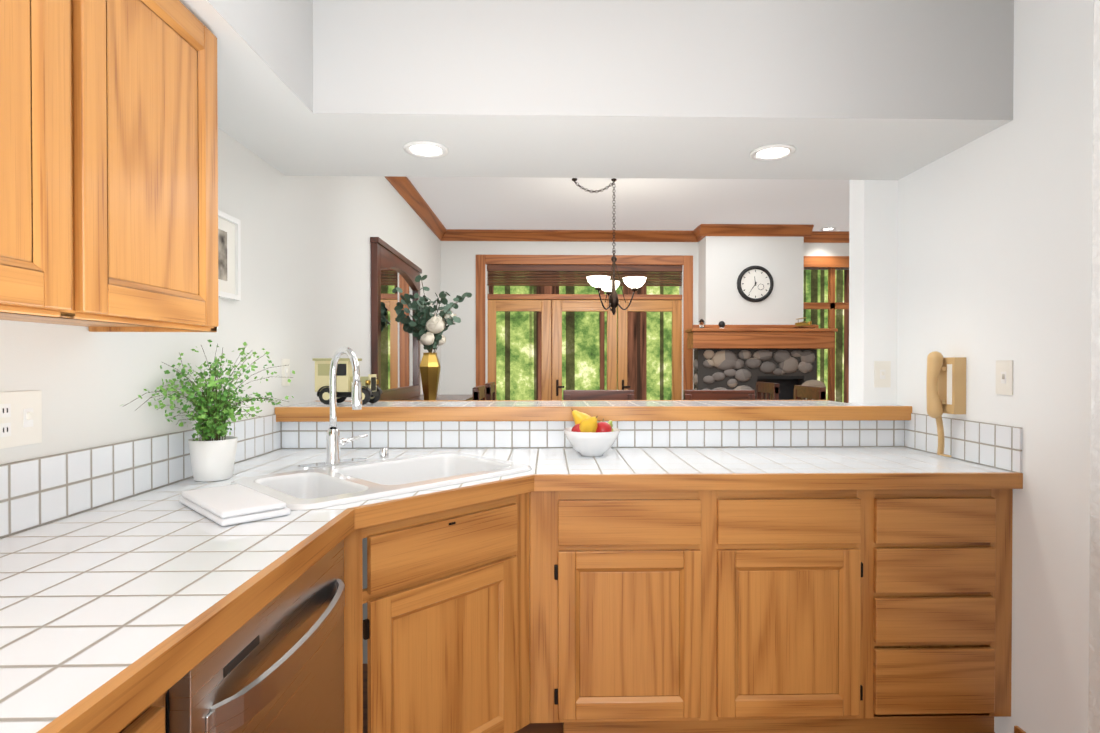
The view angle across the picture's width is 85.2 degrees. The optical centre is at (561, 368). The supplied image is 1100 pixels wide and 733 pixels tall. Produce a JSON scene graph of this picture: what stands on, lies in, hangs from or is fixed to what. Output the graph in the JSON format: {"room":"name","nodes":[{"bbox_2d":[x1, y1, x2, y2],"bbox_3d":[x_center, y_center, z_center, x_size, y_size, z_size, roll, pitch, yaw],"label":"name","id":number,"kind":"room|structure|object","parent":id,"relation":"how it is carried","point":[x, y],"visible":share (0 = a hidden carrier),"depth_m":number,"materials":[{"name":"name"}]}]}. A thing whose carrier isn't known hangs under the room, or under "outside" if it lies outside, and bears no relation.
{"room":"kitchen","nodes":[
{"label":"kitchen","id":0,"kind":"room"},
{"bbox_2d":[0,128,440,538],"bbox_3d":[-1.251,-0.196,2.080,0.150,2.900,8.750,0,0,-1],"label":"wall","id":1,"kind":"structure","parent":0,"point":[305,272],"depth_m":2.32,"materials":[{"name":"white paint"}]},
{"bbox_2d":[0,390,41,448],"bbox_3d":[-1.151,0.106,1.265,0.012,0.116,0.126,0,0,-1],"label":"outlet","id":2,"kind":"object","parent":1,"relation":"attached to","point":[20,418],"visible":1,"depth_m":1.27,"materials":[{"name":"white plastic"}]},
{"bbox_2d":[0,0,123,323],"bbox_3d":[-0.983,-0.455,0.794,0.322,0.716,0.589,0,0,-1],"label":"upper cabinet","id":3,"kind":"object","parent":1,"relation":"attached to","point":[62,169],"depth_m":0.99,"materials":[{"name":"brown wood"}]},
{"bbox_2d":[60,0,218,331],"bbox_3d":[-0.993,-0.458,1.217,0.322,0.716,0.534,0,0,-1],"label":"upper cabinet","id":4,"kind":"object","parent":1,"relation":"attached to","point":[169,101],"depth_m":1.28,"materials":[{"name":"brown wood"}]},
{"bbox_2d":[218,210,240,300],"bbox_3d":[-1.164,-0.390,1.973,0.018,0.290,0.375,0,0,-1],"label":"framed picture","id":5,"kind":"object","parent":1,"relation":"attached to","point":[229,256],"visible":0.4,"depth_m":2.10,"materials":[{"name":"white paper"}]},
{"bbox_2d":[281,359,289,385],"bbox_3d":[-1.181,0.015,2.569,0.012,0.116,0.072,0,0,-1],"label":"light switch","id":6,"kind":"object","parent":1,"relation":"attached to","point":[285,371],"visible":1,"depth_m":2.56,"materials":[{"name":"white plastic"}]},
{"bbox_2d":[370,237,421,400],"bbox_3d":[-1.201,-0.303,4.446,0.053,1.074,1.310,0,0,-1],"label":"mirror","id":7,"kind":"object","parent":1,"relation":"attached to","point":[395,358],"visible":0.81,"depth_m":4.24,"materials":[{"name":"brown wood"}]},
{"bbox_2d":[384,176,447,240],"bbox_3d":[-1.194,-1.382,4.437,0.075,0.105,3.720,0,0,-1],"label":"crown molding","id":8,"kind":"structure","parent":1,"relation":"attached to","point":[405,188],"depth_m":5.03,"materials":[{"name":"brown wood"}]},
{"bbox_2d":[312,358,382,404],"bbox_3d":[-0.957,0.056,2.675,0.270,0.203,0.128,0,0,7],"label":"toy truck","id":9,"kind":"object","parent":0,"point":[371,392],"visible":0.71,"depth_m":2.63,"materials":[{"name":"yellow metal"}]},
{"bbox_2d":[179,0,1013,179],"bbox_3d":[0.203,-1.220,0.165,2.670,0.820,4.870,0,0,-1],"label":"ceiling","id":10,"kind":"structure","parent":0,"point":[826,89],"depth_m":1.96,"materials":[{"name":"white paint"}]},
{"bbox_2d":[403,141,447,157],"bbox_3d":[-0.510,-0.822,2.247,0.164,0.009,0.164,0,0,-1],"label":"recessed light","id":11,"kind":"object","parent":10,"relation":"in","point":[427,149],"visible":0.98,"depth_m":2.24,"materials":[{"name":"white glass"}]},
{"bbox_2d":[750,144,795,160],"bbox_3d":[0.803,-0.822,2.278,0.164,0.009,0.164,0,0,-1],"label":"recessed light","id":12,"kind":"object","parent":10,"relation":"in","point":[772,152],"visible":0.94,"depth_m":2.27,"materials":[{"name":"white glass"}]},
{"bbox_2d":[407,177,849,230],"bbox_3d":[1.183,-1.486,4.487,4.830,0.100,3.730,0,0,-1],"label":"ceiling","id":13,"kind":"structure","parent":0,"point":[524,203],"depth_m":5.19,"materials":[{"name":"white paint"}]},
{"bbox_2d":[572,178,646,314],"bbox_3d":[0.354,-0.919,4.567,0.560,1.035,0.437,0,0,-1],"label":"chandelier","id":14,"kind":"object","parent":13,"relation":"hanging from","point":[607,285],"visible":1,"depth_m":4.51,"materials":[{"name":"brown metal"}]},
{"bbox_2d":[821,227,835,230],"bbox_3d":[2.759,-1.445,6.189,0.140,0.009,0.140,0,0,-1],"label":"recessed light","id":15,"kind":"object","parent":13,"relation":"in","point":[827,228],"visible":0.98,"depth_m":6.17,"materials":[{"name":"white glass"}]},
{"bbox_2d":[441,241,848,399],"bbox_3d":[1.138,-0.232,6.437,4.830,2.900,0.150,0,0,-1],"label":"wall","id":16,"kind":"structure","parent":0,"point":[458,346],"depth_m":6.31,"materials":[{"name":"white paint"}]},
{"bbox_2d":[448,229,700,241],"bbox_3d":[0.136,-1.397,6.284,2.640,0.105,0.090,0,0,-1],"label":"crown molding","id":17,"kind":"structure","parent":16,"relation":"attached to","point":[453,234],"depth_m":6.28,"materials":[{"name":"brown wood"}]},
{"bbox_2d":[476,255,692,399],"bbox_3d":[0.243,0.008,6.410,2.300,2.420,0.166,0,0,-1],"label":"door frame","id":18,"kind":"structure","parent":16,"relation":"attached to","point":[572,269],"depth_m":6.35,"materials":[{"name":"brown wood"}]},
{"bbox_2d":[803,256,848,400],"bbox_3d":[2.912,-0.322,6.469,0.860,1.760,0.166,0,0,-1],"label":"window","id":19,"kind":"structure","parent":16,"relation":"in","point":[831,264],"depth_m":6.43,"materials":[{"name":"brown wood"}]},
{"bbox_2d":[804,231,848,242],"bbox_3d":[3.005,-1.398,6.351,1.100,0.105,0.090,0,0,-1],"label":"crown molding","id":20,"kind":"structure","parent":16,"relation":"attached to","point":[821,236],"depth_m":6.35,"materials":[{"name":"brown wood"}]},
{"bbox_2d":[363,664,994,732],"bbox_3d":[1.240,1.304,2.076,5.230,0.100,9.000,0,0,-1],"label":"floor","id":21,"kind":"structure","parent":0,"point":[543,728],"depth_m":2.10,"materials":[{"name":"brown wood"}]},
{"bbox_2d":[152,448,539,511],"bbox_3d":[-0.540,0.421,1.903,0.884,0.185,0.884,0,0,-1],"label":"sink","id":22,"kind":"object","parent":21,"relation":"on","point":[309,479],"depth_m":1.88,"materials":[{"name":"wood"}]},
{"bbox_2d":[0,448,1022,732],"bbox_3d":[0.200,0.377,0.443,2.659,0.051,4.200,0,0,-1],"label":"base cabinet","id":23,"kind":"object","parent":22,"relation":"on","point":[638,590],"depth_m":1.93,"materials":[{"name":"brown wood"}]},
{"bbox_2d":[120,340,294,481],"bbox_3d":[-0.990,0.125,1.838,0.329,0.433,0.601,0,0,-1],"label":"potted plant","id":24,"kind":"object","parent":23,"relation":"on","point":[212,448],"visible":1,"depth_m":1.81,"materials":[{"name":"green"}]},
{"bbox_2d":[179,484,290,525],"bbox_3d":[-0.811,0.329,1.474,0.340,0.031,0.150,0,1,44],"label":"dish towel","id":25,"kind":"object","parent":23,"relation":"on","point":[228,505],"visible":0.98,"depth_m":1.40,"materials":[{"name":"white fabric"}]},
{"bbox_2d":[165,539,344,732],"bbox_3d":[-0.771,0.827,1.107,0.633,0.872,0.606,0,0,-1],"label":"dishwasher","id":26,"kind":"object","parent":23,"relation":"in","point":[278,667],"depth_m":1.05,"materials":[{"name":"silver metal"}]},
{"bbox_2d":[297,346,387,468],"bbox_3d":[-0.728,0.131,2.106,0.221,0.417,0.333,0,1,44],"label":"faucet","id":27,"kind":"object","parent":23,"relation":"on","point":[333,460],"depth_m":2.11,"materials":[{"name":"silver metal"}]},
{"bbox_2d":[563,427,619,456],"bbox_3d":[0.118,0.287,2.341,0.224,0.100,0.224,0,0,-1],"label":"fruit bowl","id":28,"kind":"object","parent":23,"relation":"on","point":[592,444],"visible":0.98,"depth_m":2.27,"materials":[{"name":"white ceramic"}]},
{"bbox_2d":[571,408,613,431],"bbox_3d":[0.122,0.225,2.334,0.172,0.138,0.172,0,0,-1],"label":"fruit","id":29,"kind":"object","parent":28,"relation":"in","point":[584,422],"visible":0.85,"depth_m":2.29,"materials":[{"name":"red food"}]},
{"bbox_2d":[344,474,533,732],"bbox_3d":[-0.347,0.799,1.734,0.139,0.916,0.640,0,1,44],"label":"base cabinet","id":30,"kind":"object","parent":21,"relation":"on","point":[457,663],"depth_m":1.68,"materials":[{"name":"brown wood"}]},
{"bbox_2d":[405,395,472,399],"bbox_3d":[-0.965,0.735,4.460,0.524,1.000,1.620,0,0,-1],"label":"dresser","id":31,"kind":"object","parent":21,"relation":"on","point":[452,397],"depth_m":4.81,"materials":[{"name":"brown wood"}]},
{"bbox_2d":[392,275,471,399],"bbox_3d":[-0.900,-0.209,4.278,0.556,0.889,0.499,0,0,-1],"label":"brass vase","id":32,"kind":"object","parent":31,"relation":"on","point":[427,328],"visible":1,"depth_m":4.23,"materials":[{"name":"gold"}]},
{"bbox_2d":[472,385,485,399],"bbox_3d":[-0.374,0.680,4.133,0.440,1.115,0.440,0,0,-1],"label":"dining chair","id":33,"kind":"object","parent":21,"relation":"on","point":[478,392],"visible":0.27,"depth_m":3.94,"materials":[{"name":"brown wood"}]},
{"bbox_2d":[485,382,495,399],"bbox_3d":[-0.393,0.673,4.933,0.440,1.115,0.440,0,0,-1],"label":"dining chair","id":34,"kind":"object","parent":21,"relation":"on","point":[490,387],"visible":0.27,"depth_m":4.75,"materials":[{"name":"brown wood"}]},
{"bbox_2d":[563,390,633,399],"bbox_3d":[0.224,0.686,3.367,0.440,1.115,0.440,0,0,-1],"label":"dining chair","id":35,"kind":"object","parent":21,"relation":"on","point":[598,394],"visible":0.21,"depth_m":3.54,"materials":[{"name":"brown wood"}]},
{"bbox_2d":[683,390,754,399],"bbox_3d":[0.944,0.686,3.384,0.440,1.115,0.440,0,0,-1],"label":"dining chair","id":36,"kind":"object","parent":21,"relation":"on","point":[718,394],"visible":0.1,"depth_m":3.55,"materials":[{"name":"brown wood"}]},
{"bbox_2d":[693,349,825,399],"bbox_3d":[1.931,0.516,5.981,1.373,1.420,0.208,0,0,-1],"label":"stone fireplace","id":37,"kind":"object","parent":21,"relation":"on","point":[787,370],"visible":0.27,"depth_m":5.90,"materials":[{"name":"grey stone"}]},
{"bbox_2d":[685,325,837,348],"bbox_3d":[1.970,-0.320,5.939,1.430,0.245,0.278,0,0,-1],"label":"mantel shelf","id":38,"kind":"object","parent":37,"relation":"on","point":[751,337],"visible":1,"depth_m":5.82,"materials":[{"name":"brown wood"}]},
{"bbox_2d":[699,319,704,327],"bbox_3d":[1.385,-0.443,5.916,0.060,0.100,0.060,0,0,-1],"label":"lantern","id":39,"kind":"object","parent":38,"relation":"on","point":[701,323],"visible":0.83,"depth_m":5.90,"materials":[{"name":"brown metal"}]},
{"bbox_2d":[718,321,724,327],"bbox_3d":[1.585,-0.433,5.920,0.068,0.079,0.068,0,0,-1],"label":"figurine","id":40,"kind":"object","parent":38,"relation":"on","point":[721,324],"visible":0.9,"depth_m":5.90,"materials":[{"name":"black plastic"}]},
{"bbox_2d":[794,318,814,327],"bbox_3d":[2.385,-0.446,5.919,0.200,0.106,0.180,0,0,-1],"label":"figurine","id":41,"kind":"object","parent":38,"relation":"on","point":[808,323],"visible":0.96,"depth_m":5.90,"materials":[{"name":"brown metal"}]},
{"bbox_2d":[756,382,778,399],"bbox_3d":[1.517,0.673,4.978,0.440,1.115,0.440,0,0,-1],"label":"dining chair","id":42,"kind":"object","parent":21,"relation":"on","point":[764,390],"visible":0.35,"depth_m":4.96,"materials":[{"name":"brown wood"}]},
{"bbox_2d":[794,385,825,399],"bbox_3d":[1.536,0.679,4.178,0.440,1.115,0.440,0,0,-1],"label":"dining chair","id":43,"kind":"object","parent":21,"relation":"on","point":[802,392],"visible":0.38,"depth_m":4.13,"materials":[{"name":"brown wood"}]},
{"bbox_2d":[698,236,803,324],"bbox_3d":[1.958,-0.115,6.232,1.000,2.670,0.300,0,0,-1],"label":"wall","id":44,"kind":"structure","parent":0,"point":[724,262],"depth_m":6.08,"materials":[{"name":"white paint"}]},
{"bbox_2d":[737,266,773,301],"bbox_3d":[1.962,-0.859,6.056,0.370,0.370,0.034,0,0,-1],"label":"wall clock","id":45,"kind":"object","parent":44,"relation":"attached to","point":[755,283],"visible":1,"depth_m":6.05,"materials":[{"name":"black"}]},
{"bbox_2d":[696,224,815,239],"bbox_3d":[1.962,-1.395,6.034,1.150,0.105,0.075,0,0,-1],"label":"crown molding","id":46,"kind":"structure","parent":44,"relation":"attached to","point":[780,230],"depth_m":6.03,"materials":[{"name":"brown wood"}]},
{"bbox_2d":[849,0,1093,732],"bbox_3d":[1.495,-0.194,1.834,0.290,2.900,1.870,0,0,-1],"label":"wall","id":47,"kind":"structure","parent":0,"point":[977,253],"depth_m":1.93,"materials":[{"name":"white paint"}]},
{"bbox_2d":[874,361,890,386],"bbox_3d":[1.413,0.025,2.632,0.072,0.116,0.012,0,0,-1],"label":"light switch","id":48,"kind":"object","parent":47,"relation":"attached to","point":[882,373],"visible":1,"depth_m":2.63,"materials":[{"name":"white plastic"}]},
{"bbox_2d":[926,351,965,456],"bbox_3d":[1.438,0.130,2.253,0.103,0.392,0.108,0,0,-1],"label":"phone","id":49,"kind":"object","parent":47,"relation":"attached to","point":[945,385],"visible":1,"depth_m":2.25,"materials":[{"name":"brown plastic"}]},
{"bbox_2d":[996,360,1012,394],"bbox_3d":[1.489,0.030,2.018,0.012,0.116,0.072,0,0,-1],"label":"light switch","id":50,"kind":"object","parent":47,"relation":"attached to","point":[1004,377],"visible":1,"depth_m":2.01,"materials":[{"name":"white plastic"}]},
{"bbox_2d":[1014,726,1025,732],"bbox_3d":[1.502,1.217,1.440,0.013,0.085,1.048,0,0,-1],"label":"baseboard","id":51,"kind":"structure","parent":47,"relation":"attached to","point":[1017,729],"depth_m":1.95,"materials":[{"name":"brown wood"}]},
{"bbox_2d":[1088,0,1099,732],"bbox_3d":[1.383,-0.185,0.836,1.200,2.900,0.120,0,0,-1],"label":"wall","id":52,"kind":"structure","parent":0,"point":[1094,658],"depth_m":0.88,"materials":[{"name":"paint"}]},
{"label":"outside","id":53,"kind":"structure","parent":0,"visible":0},
{"bbox_2d":[489,270,848,402],"bbox_3d":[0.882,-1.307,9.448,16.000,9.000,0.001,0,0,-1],"label":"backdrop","id":54,"kind":"structure","parent":53,"point":[584,355],"depth_m":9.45,"materials":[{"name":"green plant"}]}
]}

